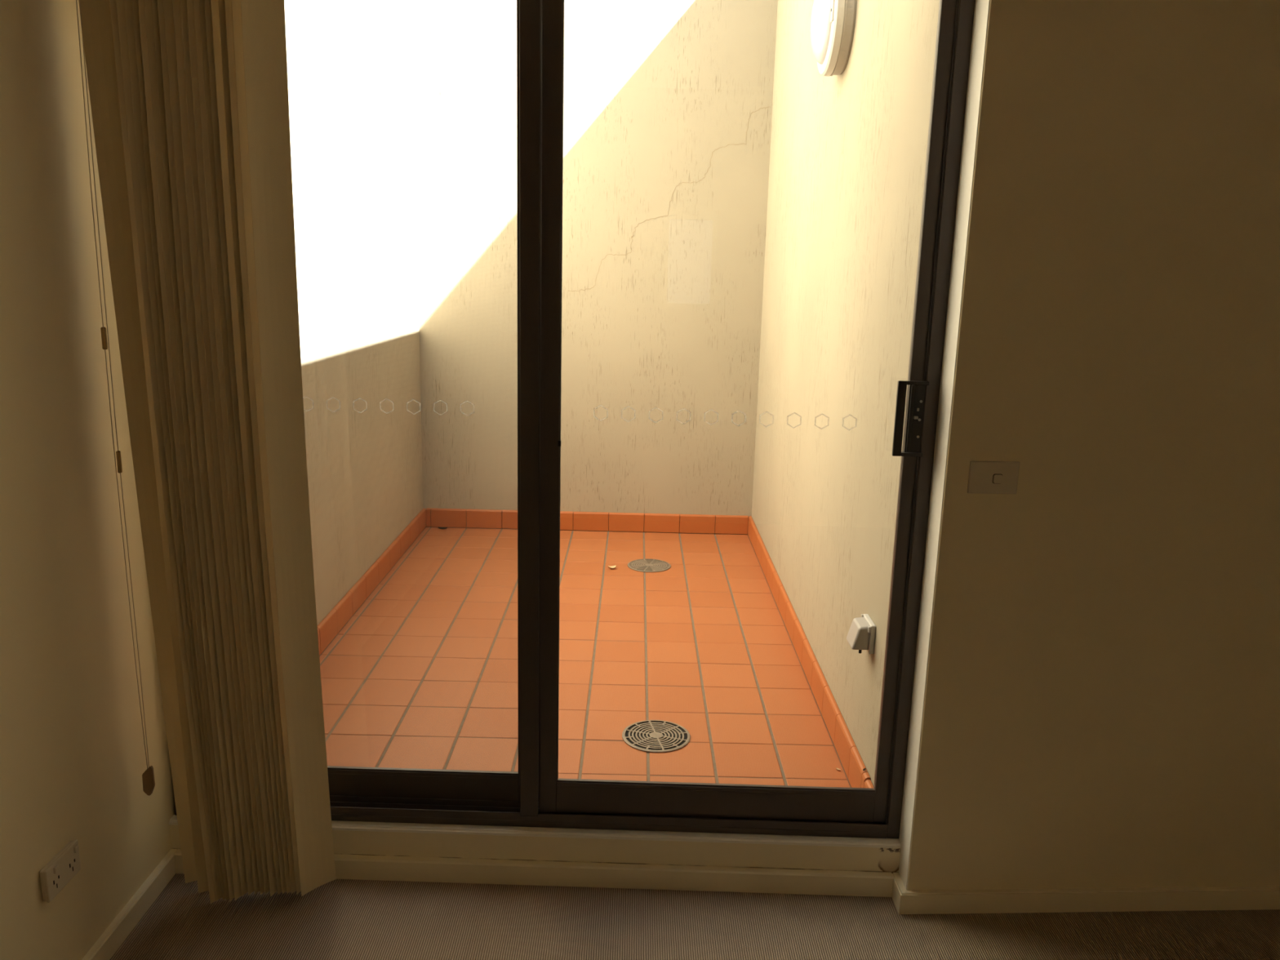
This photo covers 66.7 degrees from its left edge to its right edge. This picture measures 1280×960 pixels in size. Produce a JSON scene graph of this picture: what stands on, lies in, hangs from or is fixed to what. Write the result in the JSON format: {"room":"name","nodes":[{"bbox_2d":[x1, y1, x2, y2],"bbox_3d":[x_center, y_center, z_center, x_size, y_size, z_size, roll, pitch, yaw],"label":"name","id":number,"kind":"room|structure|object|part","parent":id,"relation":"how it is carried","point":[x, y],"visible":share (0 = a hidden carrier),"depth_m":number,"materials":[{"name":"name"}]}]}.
{"room":"bedroom","nodes":[
{"label":"bedroom","id":0,"kind":"room"},
{"bbox_2d":[0,0,175,959],"bbox_3d":[-1.252,0.126,0.552,0.100,2.620,3.850,1,12,0],"label":"wall","id":1,"kind":"structure","parent":0,"point":[73,757],"depth_m":2.03,"materials":[{"name":"beige paint"}]},
{"bbox_2d":[39,840,80,902],"bbox_3d":[-1.218,0.822,2.047,0.021,0.072,0.116,1,12,0],"label":"power outlet","id":2,"kind":"object","parent":1,"relation":"attached to","point":[55,875],"visible":1,"depth_m":2.03,"materials":[{"name":"beige plastic"}]},
{"bbox_2d":[53,865,58,874],"bbox_3d":[-1.210,0.806,2.014,0.005,0.014,0.012,1,12,0],"label":"rocker switch","id":3,"kind":"object","parent":2,"relation":"attached to","point":[55,868],"depth_m":2.01,"materials":[{"name":"beige plastic"}]},
{"bbox_2d":[73,844,79,853],"bbox_3d":[-1.210,0.791,2.086,0.005,0.014,0.012,1,12,0],"label":"rocker switch","id":4,"kind":"object","parent":2,"relation":"attached to","point":[76,849],"depth_m":2.08,"materials":[{"name":"beige plastic"}]},
{"bbox_2d":[81,848,177,959],"bbox_3d":[-1.225,1.394,0.755,0.018,0.058,3.710,1,12,0],"label":"baseboard","id":5,"kind":"structure","parent":1,"relation":"attached to","point":[126,921],"depth_m":2.34,"materials":[{"name":"beige paint"}]},
{"bbox_2d":[284,0,422,625],"bbox_3d":[-1.240,-1.141,3.761,0.150,3.835,2.960,1,12,0],"label":"wall","id":6,"kind":"structure","parent":0,"point":[311,2],"depth_m":4.02,"materials":[{"name":"white paint"}]},
{"bbox_2d":[317,507,426,654],"bbox_3d":[-1.198,0.507,4.046,0.016,0.108,2.817,1,12,0],"label":"baseboard","id":7,"kind":"structure","parent":6,"relation":"attached to","point":[420,519],"depth_m":4.24,"materials":[{"name":"tile"}]},
{"bbox_2d":[168,824,900,873],"bbox_3d":[-0.279,0.978,2.618,1.913,0.128,0.175,1,12,0],"label":"wall","id":8,"kind":"structure","parent":0,"point":[344,842],"depth_m":2.54,"materials":[{"name":"paint"}]},
{"bbox_2d":[173,848,893,897],"bbox_3d":[-0.281,1.029,2.546,1.875,0.058,0.022,2,12,1],"label":"baseboard","id":9,"kind":"structure","parent":8,"relation":"attached to","point":[359,867],"depth_m":2.53,"materials":[{"name":"beige paint"}]},
{"bbox_2d":[168,814,901,848],"bbox_3d":[-0.277,0.921,2.548,1.914,0.012,0.030,2,12,1],"label":"trim","id":10,"kind":"structure","parent":8,"relation":"on","point":[336,824],"depth_m":2.54,"materials":[{"name":"white paint"}]},
{"bbox_2d":[319,526,851,787],"bbox_3d":[-0.295,0.651,4.080,1.830,0.145,2.820,1,12,0],"label":"floor","id":11,"kind":"structure","parent":0,"point":[703,645],"depth_m":3.58,"materials":[{"name":"tile"}]},
{"bbox_2d":[627,558,671,572],"bbox_3d":[0.046,0.423,4.818,0.215,0.004,0.215,5,13,14],"label":"drain grate","id":12,"kind":"object","parent":11,"relation":"on","point":[646,565],"visible":1,"depth_m":4.81,"materials":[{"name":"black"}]},
{"bbox_2d":[622,720,690,752],"bbox_3d":[0.051,0.804,3.061,0.215,0.004,0.215,-1,13,-12],"label":"drain grate","id":13,"kind":"object","parent":11,"relation":"on","point":[646,735],"visible":1,"depth_m":3.05,"materials":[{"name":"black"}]},
{"bbox_2d":[411,0,777,516],"bbox_3d":[-0.252,-1.417,5.145,1.830,3.835,0.141,1,12,0],"label":"wall","id":14,"kind":"structure","parent":0,"point":[668,104],"depth_m":5.12,"materials":[{"name":"beige paint"}]},
{"bbox_2d":[426,507,748,534],"bbox_3d":[-0.294,0.231,5.425,1.796,0.108,0.013,1,12,0],"label":"baseboard","id":15,"kind":"structure","parent":14,"relation":"attached to","point":[573,521],"depth_m":5.42,"materials":[{"name":"tile"}]},
{"bbox_2d":[110,873,1279,959],"bbox_3d":[1.461,1.496,0.878,5.595,0.060,3.900,1,12,0],"label":"floor","id":16,"kind":"structure","parent":0,"point":[339,919],"depth_m":2.39,"materials":[{"name":"carpet"}]},
{"bbox_2d":[751,0,939,785],"bbox_3d":[0.734,-0.887,3.766,0.150,3.435,3.062,1,12,0],"label":"wall","id":17,"kind":"structure","parent":0,"point":[848,149],"depth_m":3.12,"materials":[{"name":"beige paint"}]},
{"bbox_2d":[747,515,873,788],"bbox_3d":[0.614,0.562,4.009,0.018,0.108,2.916,1,12,0],"label":"baseboard","id":18,"kind":"structure","parent":17,"relation":"attached to","point":[851,761],"depth_m":3.37,"materials":[{"name":"tile"}]},
{"bbox_2d":[809,0,857,76],"bbox_3d":[0.622,-1.512,3.203,0.112,0.338,0.338,1,12,0],"label":"light","id":19,"kind":"object","parent":17,"relation":"attached to","point":[833,22],"visible":1,"depth_m":3.11,"materials":[{"name":"grey plastic"}]},
{"bbox_2d":[809,0,831,64],"bbox_3d":[0.591,-1.513,3.203,0.050,0.268,0.268,1,12,0],"label":"diffuser","id":20,"kind":"object","parent":19,"relation":"attached to","point":[820,29],"depth_m":3.14,"materials":[{"name":"white glass"}]},
{"bbox_2d":[846,613,875,653],"bbox_3d":[0.605,0.423,2.670,0.059,0.085,0.096,1,12,0],"label":"outlet","id":21,"kind":"object","parent":17,"relation":"attached to","point":[861,634],"visible":1,"depth_m":2.63,"materials":[{"name":"white plastic"}]},
{"bbox_2d":[846,617,870,649],"bbox_3d":[0.598,0.420,2.669,0.045,0.069,0.082,1,12,0],"label":"hood","id":22,"kind":"object","parent":21,"relation":"attached to","point":[858,637],"depth_m":2.64,"materials":[{"name":"grey plastic"}]},
{"bbox_2d":[906,0,1279,890],"bbox_3d":[2.499,-0.165,2.335,3.582,2.620,0.250,1,12,0],"label":"wall","id":23,"kind":"structure","parent":0,"point":[1101,709],"depth_m":2.26,"materials":[{"name":"beige paint"}]},
{"bbox_2d":[75,0,336,903],"bbox_3d":[-0.265,-0.054,2.216,1.825,2.255,0.132,1,12,0],"label":"vertical blind","id":24,"kind":"object","parent":23,"relation":"attached to","point":[189,101],"visible":1,"depth_m":2.18,"materials":[{"name":"beige fabric"}]},
{"bbox_3d":[-1.159,-0.220,2.130,0.002,1.888,0.029,1,12,0],"label":"control cord","id":25,"kind":"part","parent":24,"relation":"part of","materials":[{"name":"beige plastic"}]},
{"bbox_2d":[173,0,974,838],"bbox_3d":[-0.246,-0.172,2.370,1.906,2.199,0.118,2,12,1],"label":"door","id":26,"kind":"structure","parent":23,"relation":"in","point":[535,795],"depth_m":2.41,"materials":[{"name":"clear glass"}]},
{"bbox_3d":[-0.712,-0.184,2.394,0.904,2.118,0.022,2,12,1],"label":"fixed panel","id":27,"kind":"part","parent":26,"relation":"part of","materials":[{"name":"clear glass"}]},
{"bbox_3d":[0.219,-0.149,2.341,0.917,2.116,0.022,2,12,1],"label":"sliding panel","id":28,"kind":"part","parent":26,"relation":"part of","materials":[{"name":"clear glass"}]},
{"bbox_3d":[0.642,-0.146,2.312,0.074,0.180,0.023,2,12,1],"label":"pull handle","id":29,"kind":"part","parent":26,"relation":"part of","materials":[{"name":"black metal"}]},
{"bbox_3d":[0.656,-0.158,2.308,0.011,0.026,0.010,2,12,1],"label":"latch lever","id":30,"kind":"part","parent":26,"relation":"part of","materials":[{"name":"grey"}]},
{"bbox_2d":[898,0,990,889],"bbox_3d":[0.705,-0.085,2.274,0.002,2.282,0.094,1,12,0],"label":"trim","id":31,"kind":"structure","parent":23,"relation":"attached to","point":[981,10],"depth_m":2.25,"materials":[{"name":"white paint"}]},
{"bbox_2d":[967,461,1019,493],"bbox_3d":[0.815,-0.005,2.240,0.116,0.076,0.011,1,12,-3],"label":"light switch","id":32,"kind":"object","parent":23,"relation":"attached to","point":[984,477],"visible":1,"depth_m":2.24,"materials":[{"name":"beige plastic"}]},
{"bbox_2d":[993,474,1002,483],"bbox_3d":[0.823,-0.003,2.237,0.020,0.020,0.004,1,12,-3],"label":"rocker switch","id":33,"kind":"object","parent":32,"relation":"attached to","point":[997,478],"depth_m":2.23,"materials":[{"name":"beige plastic"}]},
{"bbox_2d":[891,872,1279,914],"bbox_3d":[2.455,1.086,2.605,3.608,0.058,0.091,1,12,-3],"label":"baseboard","id":34,"kind":"structure","parent":23,"relation":"attached to","point":[1214,898],"depth_m":2.49,"materials":[{"name":"beige paint"}]}
]}

